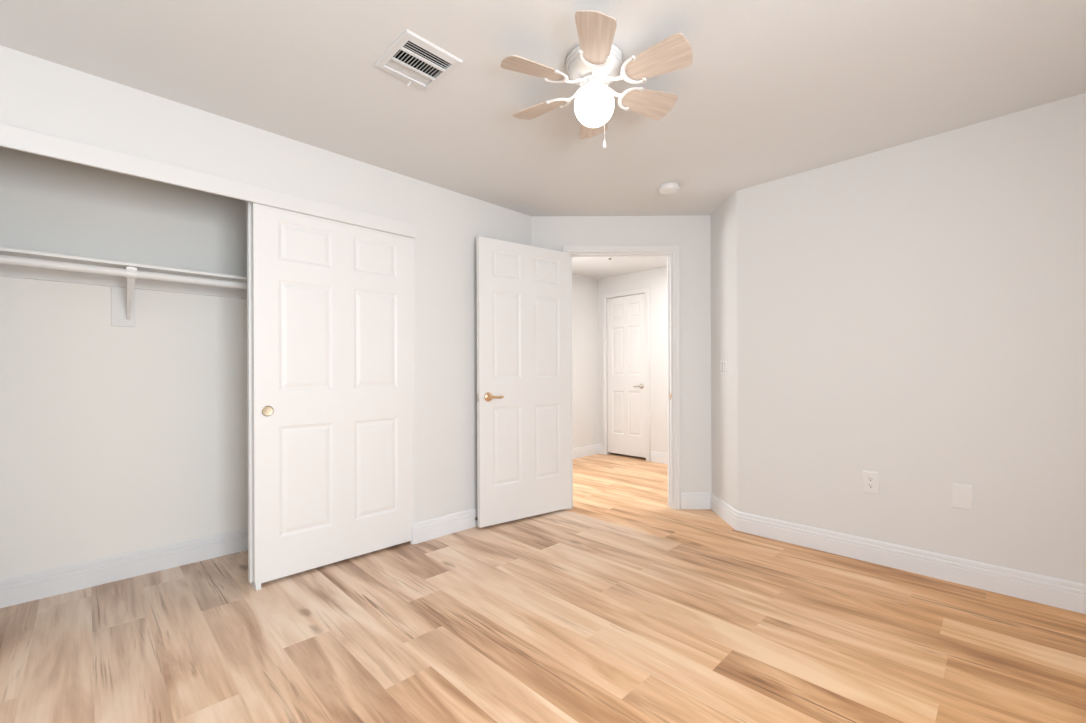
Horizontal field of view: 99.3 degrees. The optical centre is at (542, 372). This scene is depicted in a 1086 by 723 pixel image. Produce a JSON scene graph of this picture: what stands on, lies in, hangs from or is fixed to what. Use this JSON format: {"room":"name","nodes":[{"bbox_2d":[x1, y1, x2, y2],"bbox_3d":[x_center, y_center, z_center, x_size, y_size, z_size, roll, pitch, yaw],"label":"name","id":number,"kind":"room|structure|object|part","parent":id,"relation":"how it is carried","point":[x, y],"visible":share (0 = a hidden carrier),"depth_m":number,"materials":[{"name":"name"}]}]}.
{"room":"empty bedroom","nodes":[
{"label":"empty bedroom","id":0,"kind":"room"},
{"bbox_2d":[0,146,247,579],"bbox_3d":[-2.029,-0.071,2.973,2.540,2.440,0.120,0,0,-45],"label":"wall","id":1,"kind":"structure","parent":0,"point":[115,440],"depth_m":2.55,"materials":[{"name":"paint"}]},
{"bbox_2d":[0,264,246,326],"bbox_3d":[-1.981,-0.400,2.924,2.296,0.289,0.018,0,0,-45],"label":"cleat","id":2,"kind":"object","parent":1,"relation":"attached to","point":[118,284],"visible":0.67,"depth_m":2.55,"materials":[{"name":"white paint"}]},
{"bbox_2d":[0,255,246,289],"bbox_3d":[-1.788,-0.512,2.728,2.296,0.041,0.041,0,0,-45],"label":"closet rod","id":3,"kind":"object","parent":2,"relation":"attached to","point":[4,259],"visible":0.5,"depth_m":2.32,"materials":[{"name":"white paint"}]},
{"bbox_2d":[0,247,246,282],"bbox_3d":[-1.878,-0.553,2.818,2.296,0.016,0.314,0,0,-45],"label":"closet shelf","id":4,"kind":"object","parent":2,"relation":"on","point":[3,251],"visible":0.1,"depth_m":2.33,"materials":[{"name":"white paint"}]},
{"bbox_2d":[125,266,136,319],"bbox_3d":[-2.217,-0.416,2.476,0.042,0.253,0.296,0,0,-45],"label":"shelf bracket","id":5,"kind":"object","parent":2,"relation":"attached to","point":[131,272],"visible":0.98,"depth_m":2.45,"materials":[{"name":"white metal"}]},
{"bbox_3d":[-2.219,-0.416,2.479,0.028,0.253,0.290,0,0,-45],"label":"bracket plate","id":6,"kind":"part","parent":5,"relation":"part of","materials":[{"name":"white paint"}]},
{"bbox_3d":[-2.222,-0.415,2.481,0.032,0.247,0.277,0,0,-45],"label":"bracket arm","id":7,"kind":"part","parent":5,"relation":"part of","materials":[{"name":"white paint"}]},
{"bbox_2d":[0,528,247,607],"bbox_3d":[-1.976,1.082,2.925,2.300,0.135,0.016,0,0,-45],"label":"baseboard","id":8,"kind":"structure","parent":1,"relation":"attached to","point":[20,589],"depth_m":2.54,"materials":[{"name":"white paint"}]},
{"bbox_2d":[0,45,531,541],"bbox_3d":[-1.516,-0.073,2.521,3.993,2.440,0.120,0,0,-45],"label":"wall","id":9,"kind":"structure","parent":0,"point":[37,94],"depth_m":2.92,"materials":[{"name":"paint"}]},
{"bbox_2d":[0,123,415,237],"bbox_3d":[-1.524,-0.937,2.422,1.887,0.088,0.016,0,0,-45],"label":"trim board","id":10,"kind":"object","parent":9,"relation":"attached to","point":[12,137],"visible":1,"depth_m":2.20,"materials":[{"name":"white paint"}]},
{"bbox_2d":[247,201,252,582],"bbox_3d":[-1.248,0.105,2.805,0.936,2.038,0.035,0,0,-45],"label":"door","id":11,"kind":"structure","parent":9,"relation":"in","point":[249,204],"depth_m":2.47,"materials":[{"name":"white paint"}]},
{"bbox_2d":[252,202,412,584],"bbox_3d":[-1.205,0.105,2.778,0.936,2.038,0.038,0,0,-45],"label":"door","id":12,"kind":"structure","parent":9,"relation":"in","point":[332,301],"depth_m":2.71,"materials":[{"name":"white paint"}]},
{"bbox_3d":[-1.480,0.209,2.481,0.058,0.058,0.004,0,0,-45],"label":"finger pull","id":13,"kind":"part","parent":12,"relation":"part of","materials":[{"name":"beige"}]},
{"bbox_2d":[263,407,272,415],"bbox_3d":[-1.481,0.209,2.482,0.049,0.049,0.001,0,0,-45],"label":"door pull","id":14,"kind":"object","parent":12,"relation":"on","point":[267,411],"depth_m":2.48,"materials":[{"name":"gold metal"}]},
{"bbox_2d":[410,507,562,543],"bbox_3d":[-0.396,1.075,3.514,1.303,0.135,0.166,0,0,-37],"label":"baseboard","id":15,"kind":"structure","parent":9,"relation":"attached to","point":[426,530],"depth_m":3.22,"materials":[{"name":"white paint"}]},
{"bbox_2d":[0,453,1085,722],"bbox_3d":[0.282,1.140,2.456,6.750,0.001,5.300,0,0,-45],"label":"floor","id":16,"kind":"structure","parent":0,"point":[620,605],"depth_m":1.99,"materials":[{"name":"wood"}]},
{"bbox_2d":[251,580,261,590],"bbox_3d":[-1.536,1.127,2.472,0.028,0.040,0.116,0,0,-45],"label":"guide","id":17,"kind":"object","parent":16,"relation":"on","point":[257,586],"visible":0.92,"depth_m":2.44,"materials":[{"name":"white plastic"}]},
{"bbox_2d":[0,0,1085,278],"bbox_3d":[0.272,-1.300,2.456,6.750,0.001,5.300,0,0,-45],"label":"ceiling","id":18,"kind":"structure","parent":0,"point":[771,90],"depth_m":2.03,"materials":[{"name":"paint"}]},
{"bbox_2d":[374,29,462,90],"bbox_3d":[-0.523,-1.407,1.932,0.255,0.279,0.280,0,0,-45],"label":"ceiling vent","id":19,"kind":"object","parent":18,"relation":"in","point":[411,58],"visible":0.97,"depth_m":1.95,"materials":[{"name":"white metal"}]},
{"bbox_2d":[501,10,692,148],"bbox_3d":[0.214,-1.119,1.924,0.774,0.361,0.799,0,0,-45],"label":"ceiling fan","id":20,"kind":"object","parent":18,"relation":"hanging from","point":[595,64],"visible":1,"depth_m":1.85,"materials":[{"name":"white wood"}]},
{"bbox_3d":[-0.036,-1.189,1.810,0.259,0.005,0.146,0,16,-25],"label":"blade","id":21,"kind":"part","parent":20,"relation":"part of","materials":[{"name":"beige wood"}]},
{"bbox_3d":[-0.010,-1.189,2.084,0.259,0.005,0.146,0,16,35],"label":"blade","id":22,"kind":"part","parent":20,"relation":"part of","materials":[{"name":"brown wood"}]},
{"bbox_3d":[0.135,-1.192,1.979,0.088,0.034,0.023,0,16,35],"label":"bracket arm","id":23,"kind":"part","parent":20,"relation":"part of","materials":[{"name":"white metal"}]},
{"bbox_3d":[0.127,-1.192,1.884,0.088,0.034,0.023,0,16,-25],"label":"bracket arm","id":24,"kind":"part","parent":20,"relation":"part of","materials":[{"name":"white metal"}]},
{"bbox_3d":[0.240,-1.190,2.198,0.146,0.005,0.259,-16,-2,5],"label":"blade","id":25,"kind":"part","parent":20,"relation":"part of","materials":[{"name":"brown wood"}]},
{"bbox_3d":[0.214,-1.102,1.924,0.166,0.144,0.166,0,0,-45],"label":"lamp shade","id":26,"kind":"part","parent":20,"relation":"part of","materials":[{"name":"white glass"}]},
{"bbox_3d":[0.204,-1.192,1.829,0.023,0.034,0.088,0,0,5],"label":"bracket arm","id":27,"kind":"part","parent":20,"relation":"part of","materials":[{"name":"white metal"}]},
{"bbox_3d":[0.187,-1.190,1.651,0.146,0.005,0.259,16,2,5],"label":"blade","id":28,"kind":"part","parent":20,"relation":"part of","materials":[{"name":"brown wood"}]},
{"bbox_3d":[0.300,-1.193,1.965,0.088,0.034,0.023,0,-16,-25],"label":"bracket arm","id":29,"kind":"part","parent":20,"relation":"part of","materials":[{"name":"white metal"}]},
{"bbox_3d":[0.292,-1.193,1.870,0.088,0.034,0.023,0,-16,35],"label":"bracket arm","id":30,"kind":"part","parent":20,"relation":"part of","materials":[{"name":"white metal"}]},
{"bbox_3d":[0.463,-1.191,2.038,0.259,0.005,0.146,0,-16,-25],"label":"blade","id":31,"kind":"part","parent":20,"relation":"part of","materials":[{"name":"beige wood"}]},
{"bbox_3d":[0.437,-1.191,1.765,0.259,0.005,0.146,0,-16,35],"label":"blade","id":32,"kind":"part","parent":20,"relation":"part of","materials":[{"name":"brown wood"}]},
{"bbox_2d":[659,182,678,194],"bbox_3d":[0.883,-1.280,3.232,0.140,0.044,0.140,0,0,-45],"label":"smoke detector","id":33,"kind":"object","parent":18,"relation":"attached to","point":[671,187],"visible":1,"depth_m":3.19,"materials":[{"name":"white plastic"}]},
{"bbox_2d":[572,274,598,447],"bbox_3d":[-0.120,-0.078,5.665,2.400,2.440,0.120,0,0,-45],"label":"wall","id":34,"kind":"structure","parent":0,"point":[584,289],"depth_m":6.26,"materials":[{"name":"paint"}]},
{"bbox_2d":[573,444,602,458],"bbox_3d":[-0.042,1.074,5.590,2.400,0.135,0.090,0,0,-45],"label":"baseboard","id":35,"kind":"structure","parent":34,"relation":"attached to","point":[578,452],"depth_m":6.28,"materials":[{"name":"white paint"}]},
{"bbox_2d":[532,215,711,491],"bbox_3d":[0.629,-0.081,3.905,1.540,2.440,0.120,0,0,0],"label":"wall","id":36,"kind":"structure","parent":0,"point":[692,233],"depth_m":3.84,"materials":[{"name":"paint"}]},
{"bbox_2d":[562,245,680,509],"bbox_3d":[0.652,0.040,3.905,0.977,2.197,0.156,0,0,0],"label":"door frame","id":37,"kind":"structure","parent":36,"relation":"attached to","point":[675,249],"depth_m":3.83,"materials":[{"name":"white paint"}]},
{"bbox_2d":[476,236,570,527],"bbox_3d":[-0.112,0.069,3.572,0.866,2.105,0.100,0,0,-36],"label":"door","id":38,"kind":"structure","parent":37,"relation":"attached to","point":[524,396],"depth_m":3.54,"materials":[{"name":"white paint"}]},
{"bbox_2d":[598,267,667,454],"bbox_3d":[2.087,-0.087,5.282,0.200,2.440,3.770,0,0,-45],"label":"wall","id":39,"kind":"structure","parent":0,"point":[656,279],"depth_m":5.83,"materials":[{"name":"paint"}]},
{"bbox_2d":[607,293,645,457],"bbox_3d":[1.100,0.045,6.141,0.090,2.115,0.620,0,0,-45],"label":"door","id":40,"kind":"structure","parent":39,"relation":"in","point":[626,361],"depth_m":6.13,"materials":[{"name":"white paint"}]},
{"bbox_2d":[602,287,650,461],"bbox_3d":[1.092,0.028,6.133,0.018,2.217,0.754,0,0,-45],"label":"door frame","id":41,"kind":"structure","parent":39,"relation":"attached to","point":[646,291],"depth_m":5.98,"materials":[{"name":"white paint"}]},
{"bbox_2d":[651,451,667,463],"bbox_3d":[2.356,1.064,4.862,0.016,0.135,2.800,0,0,-45],"label":"baseboard","id":42,"kind":"structure","parent":39,"relation":"attached to","point":[658,457],"depth_m":5.76,"materials":[{"name":"white paint"}]},
{"bbox_2d":[710,191,738,510],"bbox_3d":[1.468,-0.085,3.577,0.141,2.440,0.526,0,0,0],"label":"wall","id":43,"kind":"structure","parent":0,"point":[724,221],"depth_m":3.52,"materials":[{"name":"paint"}]},
{"bbox_2d":[720,359,726,374],"bbox_3d":[1.392,-0.036,3.569,0.012,0.122,0.128,0,0,0],"label":"light switch","id":44,"kind":"object","parent":43,"relation":"attached to","point":[723,363],"visible":1,"depth_m":3.55,"materials":[{"name":"white plastic"}]},
{"bbox_2d":[738,93,1085,583],"bbox_3d":[2.305,-0.088,2.491,0.120,2.440,2.437,0,0,-45],"label":"wall","id":45,"kind":"structure","parent":0,"point":[913,314],"depth_m":2.56,"materials":[{"name":"paint"}]},
{"bbox_2d":[863,470,878,494],"bbox_3d":[1.956,0.659,2.755,0.009,0.132,0.080,0,0,-45],"label":"wall outlet","id":46,"kind":"object","parent":45,"relation":"attached to","point":[870,479],"visible":1,"depth_m":2.75,"materials":[{"name":"white plastic"}]},
{"bbox_2d":[867,483,873,488],"bbox_3d":[1.954,0.679,2.753,0.003,0.031,0.033,0,0,-45],"label":"receptacle","id":47,"kind":"object","parent":46,"relation":"attached to","point":[869,485],"depth_m":2.75,"materials":[{"name":"white plastic"}]},
{"bbox_2d":[867,477,873,481],"bbox_3d":[1.954,0.638,2.753,0.003,0.031,0.033,0,0,-45],"label":"receptacle","id":48,"kind":"object","parent":46,"relation":"attached to","point":[869,479],"depth_m":2.75,"materials":[{"name":"white plastic"}]},
{"bbox_2d":[681,492,1085,613],"bbox_3d":[2.044,1.065,2.718,0.328,0.135,2.879,0,0,-37],"label":"baseboard","id":49,"kind":"structure","parent":45,"relation":"attached to","point":[1055,592],"depth_m":2.62,"materials":[{"name":"white paint"}]},
{"bbox_2d":[951,483,972,510],"bbox_3d":[2.240,0.666,2.469,0.007,0.132,0.084,0,0,-45],"label":"blank plate","id":50,"kind":"object","parent":45,"relation":"attached to","point":[961,494],"visible":1,"depth_m":2.47,"materials":[{"name":"white plastic"}]}
]}

